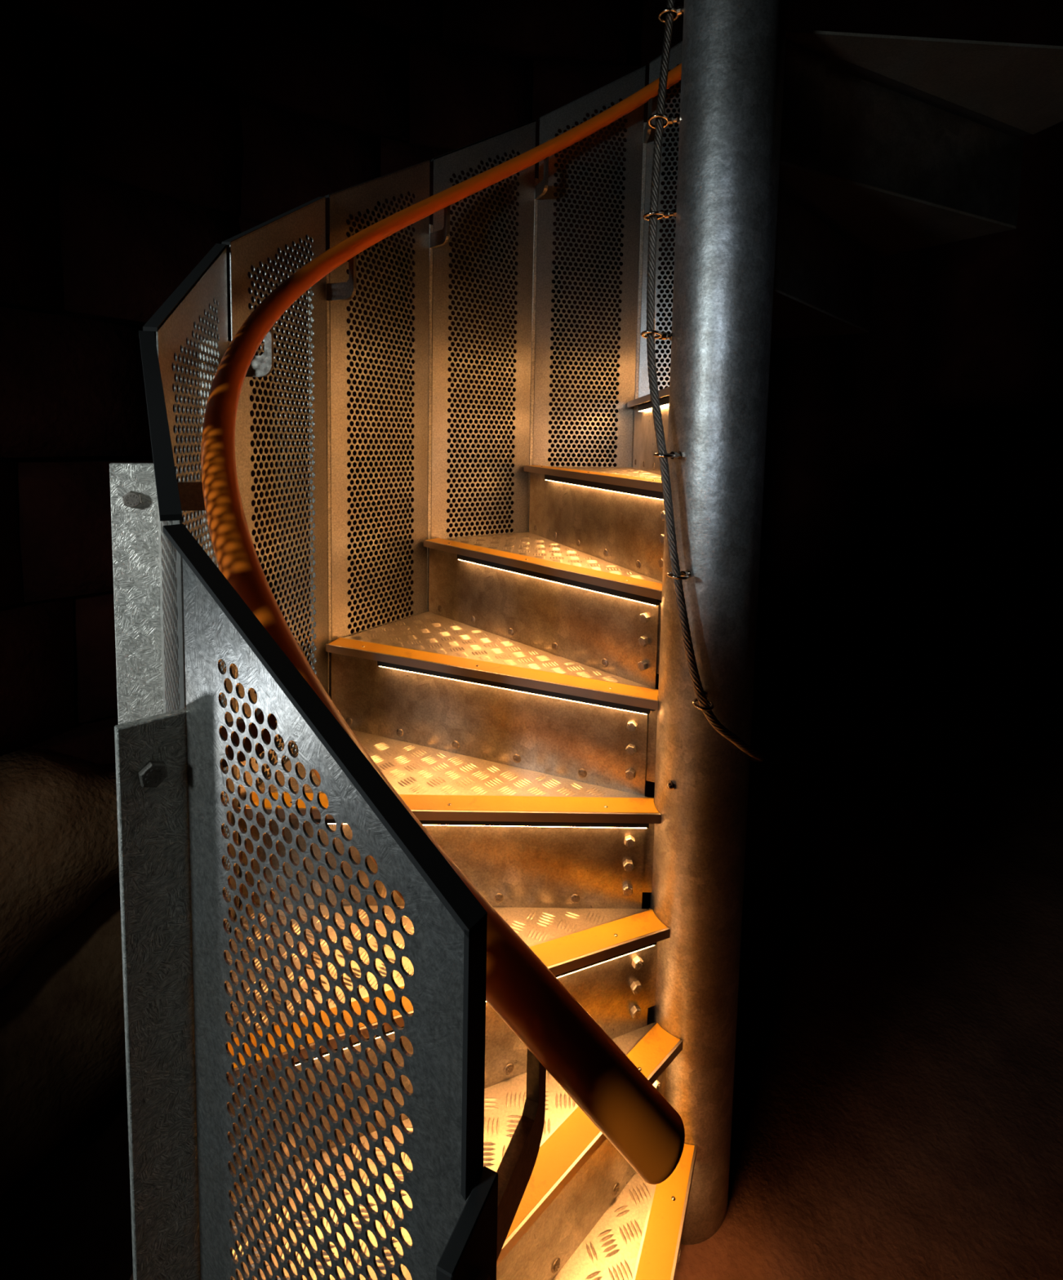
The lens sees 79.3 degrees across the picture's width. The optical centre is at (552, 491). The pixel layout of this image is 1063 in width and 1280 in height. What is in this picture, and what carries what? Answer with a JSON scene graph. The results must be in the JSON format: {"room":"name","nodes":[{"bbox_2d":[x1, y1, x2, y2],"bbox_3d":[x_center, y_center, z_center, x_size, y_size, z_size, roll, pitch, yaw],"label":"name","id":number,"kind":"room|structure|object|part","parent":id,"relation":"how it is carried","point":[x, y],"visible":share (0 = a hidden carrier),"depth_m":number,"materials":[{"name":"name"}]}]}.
{"room":"spiral stairwell","nodes":[
{"label":"spiral stairwell","id":0,"kind":"room"},
{"bbox_2d":[0,0,684,796],"bbox_3d":[-1.159,-0.510,1.620,2.210,6.400,5.178,3,5,21],"label":"wall","id":1,"kind":"structure","parent":0,"point":[138,138],"depth_m":2.61,"materials":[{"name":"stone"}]},
{"bbox_2d":[0,643,1062,1279],"bbox_3d":[0.236,1.790,1.248,7.400,1.601,7.400,2,5,14],"label":"floor","id":2,"kind":"structure","parent":0,"point":[897,1106],"depth_m":1.79,"materials":[{"name":"concrete"}]},
{"bbox_2d":[0,880,229,1197],"bbox_3d":[-1.618,1.908,1.815,0.783,0.841,2.801,2,5,14],"label":"boulder","id":3,"kind":"object","parent":2,"relation":"on","point":[63,1049],"visible":0.34,"depth_m":2.14,"materials":[{"name":"beige stone"}]},
{"bbox_2d":[0,734,297,989],"bbox_3d":[-1.613,1.295,1.772,0.716,0.767,2.802,3,5,17],"label":"boulder","id":4,"kind":"object","parent":3,"relation":"on","point":[59,836],"visible":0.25,"depth_m":2.06,"materials":[{"name":"beige stone"}]},
{"bbox_2d":[435,1048,546,1279],"bbox_3d":[-0.039,0.870,0.417,0.018,1.038,0.120,3,5,22],"label":"bracket","id":5,"kind":"object","parent":2,"relation":"on","point":[473,1249],"visible":1,"depth_m":0.37,"materials":[{"name":"metal"}]},
{"bbox_2d":[163,524,487,1279],"bbox_3d":[-0.184,0.712,0.478,0.317,1.356,0.016,4,6,33],"label":"guard","id":6,"kind":"object","parent":5,"relation":"attached to","point":[446,950],"visible":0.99,"depth_m":0.45,"materials":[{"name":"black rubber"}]},
{"bbox_3d":[-0.057,0.891,0.388,0.010,1.000,0.050,3,5,23],"label":"post plate","id":7,"kind":"part","parent":5,"relation":"part of","materials":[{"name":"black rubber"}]},
{"bbox_2d":[553,1143,697,1279],"bbox_3d":[-0.047,1.248,0.845,0.333,0.195,0.737,3,5,23],"label":"stair step","id":8,"kind":"structure","parent":2,"relation":"on","point":[639,1235],"depth_m":0.99,"materials":[{"name":"black"}]},
{"bbox_2d":[231,1021,682,1279],"bbox_3d":[-0.156,1.044,0.967,0.333,0.195,0.737,6,7,45],"label":"stair step","id":9,"kind":"structure","parent":8,"relation":"on","point":[577,1174],"depth_m":0.93,"materials":[{"name":"black"}]},
{"bbox_2d":[114,707,275,1279],"bbox_3d":[-0.304,0.660,0.576,0.017,1.038,0.120,6,7,45],"label":"post","id":10,"kind":"object","parent":9,"relation":"attached to","point":[151,757],"visible":0.94,"depth_m":0.53,"materials":[{"name":"metal"}]},
{"bbox_3d":[-0.332,0.680,0.555,0.010,1.000,0.050,6,7,45],"label":"post plate","id":11,"kind":"part","parent":10,"relation":"part of","materials":[{"name":"grey metal"}]},
{"bbox_2d":[138,330,186,713],"bbox_3d":[-0.406,0.499,0.684,0.016,1.356,0.306,-2,6,-34],"label":"guard","id":12,"kind":"object","parent":10,"relation":"attached to","point":[169,508],"visible":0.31,"depth_m":0.62,"materials":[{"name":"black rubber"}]},
{"bbox_3d":[-0.393,-0.082,0.636,0.016,0.188,0.306,-2,6,-35],"label":"edge trim","id":13,"kind":"part","parent":12,"relation":"part of","materials":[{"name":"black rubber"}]},
{"bbox_2d":[226,903,670,1185],"bbox_3d":[-0.204,0.840,1.121,0.737,0.195,0.333,-1,5,-23],"label":"stair step","id":14,"kind":"structure","parent":9,"relation":"on","point":[606,958],"depth_m":1.05,"materials":[{"name":"black metal"}]},
{"bbox_2d":[109,462,204,724],"bbox_3d":[-0.476,0.446,0.816,0.120,1.038,0.017,-1,5,-23],"label":"post","id":15,"kind":"object","parent":14,"relation":"attached to","point":[133,491],"visible":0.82,"depth_m":0.77,"materials":[{"name":"metal"}]},
{"bbox_3d":[-0.510,0.465,0.807,0.050,1.000,0.010,-1,5,-23],"label":"post plate","id":16,"kind":"part","parent":15,"relation":"part of","materials":[{"name":"silver metal"}]},
{"bbox_3d":[-0.213,0.748,1.135,0.730,0.005,0.286,-1,5,-23],"label":"tread plate","id":17,"kind":"part","parent":14,"relation":"part of","materials":[{"name":"metal"}]},
{"bbox_2d":[236,729,661,908],"bbox_3d":[-0.184,0.636,1.283,0.737,0.195,0.333,1,5,-1],"label":"stair step","id":18,"kind":"structure","parent":14,"relation":"on","point":[522,837],"depth_m":1.15,"materials":[{"name":"black metal"}]},
{"bbox_2d":[198,325,274,908],"bbox_3d":[-0.538,0.230,1.103,0.120,1.038,0.017,1,5,-1],"label":"post","id":19,"kind":"object","parent":18,"relation":"attached to","point":[262,366],"visible":0.18,"depth_m":1.07,"materials":[{"name":"metal"}]},
{"bbox_2d":[142,243,238,933],"bbox_3d":[-0.525,0.284,0.955,0.016,1.356,0.306,0,5,-12],"label":"guard","id":20,"kind":"object","parent":19,"relation":"attached to","point":[172,322],"visible":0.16,"depth_m":0.90,"materials":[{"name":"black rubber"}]},
{"bbox_3d":[-0.511,-0.298,0.907,0.016,0.188,0.306,0,5,-12],"label":"edge trim","id":21,"kind":"part","parent":20,"relation":"part of","materials":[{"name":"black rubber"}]},
{"bbox_3d":[-0.573,0.248,1.108,0.050,1.000,0.010,1,5,-1],"label":"post plate","id":22,"kind":"part","parent":19,"relation":"part of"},
{"bbox_2d":[221,196,328,903],"bbox_3d":[-0.525,0.069,1.250,0.016,1.356,0.306,2,5,10],"label":"guard","id":23,"kind":"object","parent":19,"relation":"attached to","point":[255,245],"visible":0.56,"depth_m":1.25,"materials":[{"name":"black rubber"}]},
{"bbox_3d":[-0.512,-0.513,1.202,0.016,0.188,0.306,2,5,10],"label":"edge trim","id":24,"kind":"part","parent":23,"relation":"part of","materials":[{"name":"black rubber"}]},
{"bbox_3d":[-0.194,0.655,1.143,0.714,0.180,0.004,1,5,-1],"label":"riser plate","id":25,"kind":"part","parent":18,"relation":"part of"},
{"bbox_3d":[-0.184,0.544,1.299,0.730,0.005,0.286,1,5,-1],"label":"tread plate","id":26,"kind":"part","parent":18,"relation":"part of","materials":[{"name":"metal"}]},
{"bbox_2d":[334,823,646,828],"bbox_3d":[-0.123,0.587,1.130,0.578,0.001,0.011,1,5,-1],"label":"diffuser","id":27,"kind":"object","parent":18,"relation":"attached to","point":[344,825],"depth_m":1.13,"materials":[{"name":"white"}]},
{"bbox_2d":[296,945,653,1065],"bbox_3d":[-0.092,0.789,1.002,0.578,0.001,0.011,-1,5,-23],"label":"diffuser","id":28,"kind":"object","parent":14,"relation":"attached to","point":[646,947],"depth_m":1.06,"materials":[{"name":"white"}]},
{"bbox_3d":[-0.065,1.062,0.861,0.004,0.180,0.714,6,7,45],"label":"riser plate","id":29,"kind":"part","parent":9,"relation":"part of","materials":[{"name":"metal"}]},
{"bbox_3d":[-0.068,1.157,0.845,0.286,0.005,0.730,3,5,23],"label":"tread plate","id":30,"kind":"part","parent":8,"relation":"part of","materials":[{"name":"metal"}]},
{"bbox_2d":[647,0,787,1244],"bbox_3d":[0.294,-0.731,1.041,0.162,4.200,0.162,2,5,14],"label":"column","id":31,"kind":"structure","parent":2,"relation":"on","point":[733,56],"depth_m":1.04,"materials":[{"name":"metal"}]},
{"bbox_2d":[325,611,657,795],"bbox_3d":[-0.098,0.436,1.426,0.737,0.195,0.333,3,5,21],"label":"stair step","id":32,"kind":"structure","parent":31,"relation":"attached to","point":[428,679],"depth_m":1.29,"materials":[{"name":"black metal"}]},
{"bbox_2d":[307,255,356,699],"bbox_3d":[-0.480,0.017,1.393,0.120,1.038,0.017,3,5,21],"label":"post","id":33,"kind":"object","parent":32,"relation":"attached to","point":[346,291],"visible":0.37,"depth_m":1.39,"materials":[{"name":"metal"}]},
{"bbox_3d":[-0.512,0.033,1.411,0.050,1.000,0.010,3,5,21],"label":"post plate","id":34,"kind":"part","parent":33,"relation":"part of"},
{"bbox_2d":[324,160,430,641],"bbox_3d":[-0.408,-0.142,1.525,0.016,1.356,0.306,4,6,32],"label":"guard","id":35,"kind":"object","parent":33,"relation":"attached to","point":[415,179],"visible":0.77,"depth_m":1.50,"materials":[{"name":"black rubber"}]},
{"bbox_3d":[-0.395,-0.724,1.478,0.016,0.188,0.306,4,6,32],"label":"edge trim","id":36,"kind":"part","parent":35,"relation":"part of","materials":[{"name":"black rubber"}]},
{"bbox_2d":[200,62,684,1184],"bbox_3d":[0.072,-0.582,1.198,1.021,1.920,1.546,4,6,34],"label":"handrail","id":37,"kind":"object","parent":33,"relation":"attached to","point":[601,1079],"visible":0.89,"depth_m":0.51,"materials":[{"name":"orange"}]},
{"bbox_2d":[426,205,449,611],"bbox_3d":[-0.311,-0.191,1.641,0.120,1.038,0.017,6,6,43],"label":"post","id":38,"kind":"object","parent":32,"relation":"on","point":[440,237],"visible":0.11,"depth_m":1.63,"materials":[{"name":"metal"}]},
{"bbox_3d":[-0.334,-0.174,1.669,0.050,1.000,0.010,6,6,43],"label":"post plate","id":39,"kind":"part","parent":38,"relation":"part of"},
{"bbox_2d":[431,119,536,538],"bbox_3d":[-0.189,-0.345,1.737,0.306,1.356,0.016,-2,6,-36],"label":"guard","id":40,"kind":"object","parent":38,"relation":"attached to","point":[522,138],"visible":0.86,"depth_m":1.72,"materials":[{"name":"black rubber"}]},
{"bbox_3d":[-0.176,-0.927,1.689,0.306,0.188,0.016,-2,6,-36],"label":"edge trim","id":41,"kind":"part","parent":40,"relation":"part of","materials":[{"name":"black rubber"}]},
{"bbox_3d":[-0.089,0.344,1.441,0.730,0.005,0.286,3,5,21],"label":"tread plate","id":42,"kind":"part","parent":32,"relation":"part of","materials":[{"name":"metal"}]},
{"bbox_2d":[379,666,645,714],"bbox_3d":[-0.098,0.386,1.261,0.578,0.001,0.011,3,5,21],"label":"diffuser","id":43,"kind":"object","parent":32,"relation":"attached to","point":[606,706],"depth_m":1.25,"materials":[{"name":"white plastic"}]},
{"bbox_2d":[423,532,662,688],"bbox_3d":[0.042,0.240,1.526,0.737,0.195,0.333,6,6,43],"label":"stair step","id":44,"kind":"structure","parent":32,"relation":"on","point":[528,588],"depth_m":1.38,"materials":[{"name":"black metal"}]},
{"bbox_3d":[0.059,0.149,1.537,0.730,0.005,0.286,6,6,43],"label":"tread plate","id":45,"kind":"part","parent":44,"relation":"part of","materials":[{"name":"metal"}]},
{"bbox_2d":[457,559,654,605],"bbox_3d":[-0.018,0.188,1.374,0.578,0.001,0.011,6,6,43],"label":"diffuser","id":46,"kind":"object","parent":44,"relation":"attached to","point":[610,594],"depth_m":1.34,"materials":[{"name":"white plastic"}]},
{"bbox_2d":[523,465,664,582],"bbox_3d":[0.216,0.050,1.567,0.333,0.195,0.737,-1,5,-24],"label":"stair step","id":47,"kind":"structure","parent":44,"relation":"on","point":[615,515],"depth_m":1.45,"materials":[{"name":"black metal"}]},
{"bbox_2d":[527,156,548,532],"bbox_3d":[-0.054,-0.389,1.807,0.017,1.038,0.120,-1,5,-24],"label":"post","id":48,"kind":"object","parent":47,"relation":"attached to","point":[540,188],"visible":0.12,"depth_m":1.80,"materials":[{"name":"metal"}]},
{"bbox_3d":[-0.066,-0.373,1.842,0.010,1.000,0.050,-1,5,-24],"label":"post plate","id":49,"kind":"part","parent":48,"relation":"part of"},
{"bbox_2d":[532,65,645,467],"bbox_3d":[0.100,-0.539,1.851,0.306,1.356,0.016,0,5,-14],"label":"guard","id":50,"kind":"object","parent":48,"relation":"attached to","point":[623,87],"visible":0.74,"depth_m":1.84,"materials":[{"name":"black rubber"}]},
{"bbox_3d":[0.113,-1.120,1.803,0.306,0.188,0.016,0,5,-14],"label":"edge trim","id":51,"kind":"part","parent":50,"relation":"part of","materials":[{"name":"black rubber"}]},
{"bbox_2d":[546,480,663,500],"bbox_3d":[0.104,-0.006,1.449,0.011,0.001,0.578,-1,5,-24],"label":"diffuser","id":52,"kind":"object","parent":47,"relation":"attached to","point":[593,487],"depth_m":1.41,"materials":[{"name":"white plastic"}]},
{"bbox_3d":[0.238,-0.040,1.571,0.286,0.005,0.730,-1,5,-24],"label":"tread plate","id":53,"kind":"part","parent":47,"relation":"part of","materials":[{"name":"metal"}]},
{"bbox_2d":[626,386,669,475],"bbox_3d":[0.398,-0.134,1.540,0.333,0.195,0.737,1,5,-2],"label":"stair step","id":54,"kind":"structure","parent":31,"relation":"attached to","point":[645,445],"depth_m":1.67,"materials":[{"name":"metal"}]},
{"bbox_2d":[631,97,652,467],"bbox_3d":[0.253,-0.578,1.865,0.017,1.038,0.120,1,5,-2],"label":"post","id":55,"kind":"object","parent":54,"relation":"attached to","point":[646,129],"visible":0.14,"depth_m":1.86,"materials":[{"name":"metal"}]},
{"bbox_3d":[0.255,-0.562,1.902,0.010,1.000,0.050,1,5,-2],"label":"post plate","id":56,"kind":"part","parent":55,"relation":"part of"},
{"bbox_2d":[638,40,682,405],"bbox_3d":[0.416,-0.722,1.848,0.306,1.356,0.016,2,5,8],"label":"guard","id":57,"kind":"object","parent":55,"relation":"attached to","point":[676,51],"visible":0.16,"depth_m":1.85,"materials":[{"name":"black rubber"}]},
{"bbox_3d":[0.430,-1.304,1.800,0.306,0.188,0.016,2,5,8],"label":"edge trim","id":58,"kind":"part","parent":57,"relation":"part of","materials":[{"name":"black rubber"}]},
{"bbox_3d":[0.257,-0.131,1.547,0.004,0.180,0.714,1,5,-2],"label":"riser plate","id":59,"kind":"part","parent":54,"relation":"part of","materials":[{"name":"metal"}]},
{"bbox_2d":[639,404,668,411],"bbox_3d":[0.252,-0.196,1.473,0.011,0.001,0.578,1,5,-2],"label":"diffuser","id":60,"kind":"object","parent":54,"relation":"attached to","point":[644,407],"depth_m":1.61,"materials":[{"name":"white plastic"}]},
{"bbox_2d":[640,329,675,341],"bbox_3d":[0.176,-0.259,1.066,0.058,0.014,0.034,2,5,10],"label":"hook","id":61,"kind":"object","parent":31,"relation":"attached to","point":[664,335],"visible":1,"depth_m":1.06,"materials":[{"name":"gold metal"}]},
{"bbox_2d":[642,208,676,220],"bbox_3d":[0.181,-0.469,1.079,0.058,0.015,0.034,4,5,26],"label":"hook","id":62,"kind":"object","parent":31,"relation":"attached to","point":[667,213],"visible":0.98,"depth_m":1.07,"materials":[{"name":"gold metal"}]},
{"bbox_2d":[647,113,679,128],"bbox_3d":[0.189,-0.627,1.083,0.058,0.013,0.034,5,6,34],"label":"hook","id":63,"kind":"object","parent":31,"relation":"attached to","point":[671,119],"visible":0.97,"depth_m":1.08,"materials":[{"name":"gold metal"}]},
{"bbox_2d":[653,450,684,459],"bbox_3d":[0.187,-0.059,1.039,0.034,0.014,0.058,5,6,40],"label":"clip","id":64,"kind":"object","parent":31,"relation":"attached to","point":[673,455],"visible":0.99,"depth_m":1.04,"materials":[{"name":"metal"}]},
{"bbox_2d":[657,5,684,22],"bbox_3d":[0.209,-0.819,1.097,0.059,0.014,0.034,5,6,35],"label":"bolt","id":65,"kind":"object","parent":31,"relation":"attached to","point":[679,11],"visible":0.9,"depth_m":1.09,"materials":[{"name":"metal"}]},
{"bbox_2d":[666,568,692,579],"bbox_3d":[0.203,0.136,1.030,0.034,0.014,0.058,3,5,23],"label":"clip","id":66,"kind":"object","parent":31,"relation":"attached to","point":[685,575],"visible":0.97,"depth_m":1.02,"materials":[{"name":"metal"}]},
{"bbox_2d":[692,690,714,711],"bbox_3d":[0.244,0.335,1.023,0.034,0.014,0.058,4,6,31],"label":"clip","id":67,"kind":"object","parent":31,"relation":"attached to","point":[712,705],"visible":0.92,"depth_m":1.01,"materials":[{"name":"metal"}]},
{"bbox_2d":[646,0,764,761],"bbox_3d":[0.263,-0.280,1.053,0.230,1.544,0.181,3,5,22],"label":"cable","id":68,"kind":"object","parent":31,"relation":"attached to","point":[755,755],"visible":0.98,"depth_m":1.05,"materials":[{"name":"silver metal"}]},
{"bbox_2d":[770,288,869,338],"bbox_3d":[0.563,-0.314,1.448,0.333,0.195,0.737,3,5,20],"label":"stair step","id":69,"kind":"structure","parent":31,"relation":"attached to","point":[792,317],"depth_m":1.54,"materials":[{"name":"black metal"}]},
{"bbox_2d":[773,160,1016,330],"bbox_3d":[0.686,-0.489,1.300,0.333,0.195,0.737,6,6,42],"label":"stair step","id":70,"kind":"structure","parent":69,"relation":"on","point":[829,228],"depth_m":1.37,"materials":[{"name":"metal"}]},
{"bbox_3d":[0.590,-0.493,1.403,0.004,0.180,0.714,6,6,42],"label":"riser plate","id":71,"kind":"part","parent":70,"relation":"part of","materials":[{"name":"brown metal"}]},
{"bbox_3d":[0.707,-0.578,1.278,0.286,0.005,0.730,6,6,42],"label":"tread plate","id":72,"kind":"part","parent":70,"relation":"part of","materials":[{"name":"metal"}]},
{"bbox_2d":[779,28,1062,226],"bbox_3d":[0.751,-0.664,1.117,0.737,0.195,0.333,-1,5,-26],"label":"stair step","id":73,"kind":"structure","parent":70,"relation":"on","point":[940,122],"depth_m":1.19,"materials":[{"name":"black metal"}]},
{"bbox_3d":[0.701,-0.668,1.249,0.714,0.180,0.004,-1,5,-26],"label":"riser plate","id":74,"kind":"part","parent":73,"relation":"part of","materials":[{"name":"brown metal"}]},
{"bbox_3d":[0.765,-0.751,1.089,0.730,0.005,0.286,-1,5,-26],"label":"tread plate","id":75,"kind":"part","parent":73,"relation":"part of","materials":[{"name":"metal"}]},
{"bbox_2d":[753,0,1062,704],"bbox_3d":[1.218,-0.366,0.526,4.862,6.400,7.071,4,5,30],"label":"wall","id":76,"kind":"structure","parent":0,"point":[913,501],"depth_m":3.86,"materials":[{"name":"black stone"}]}
]}

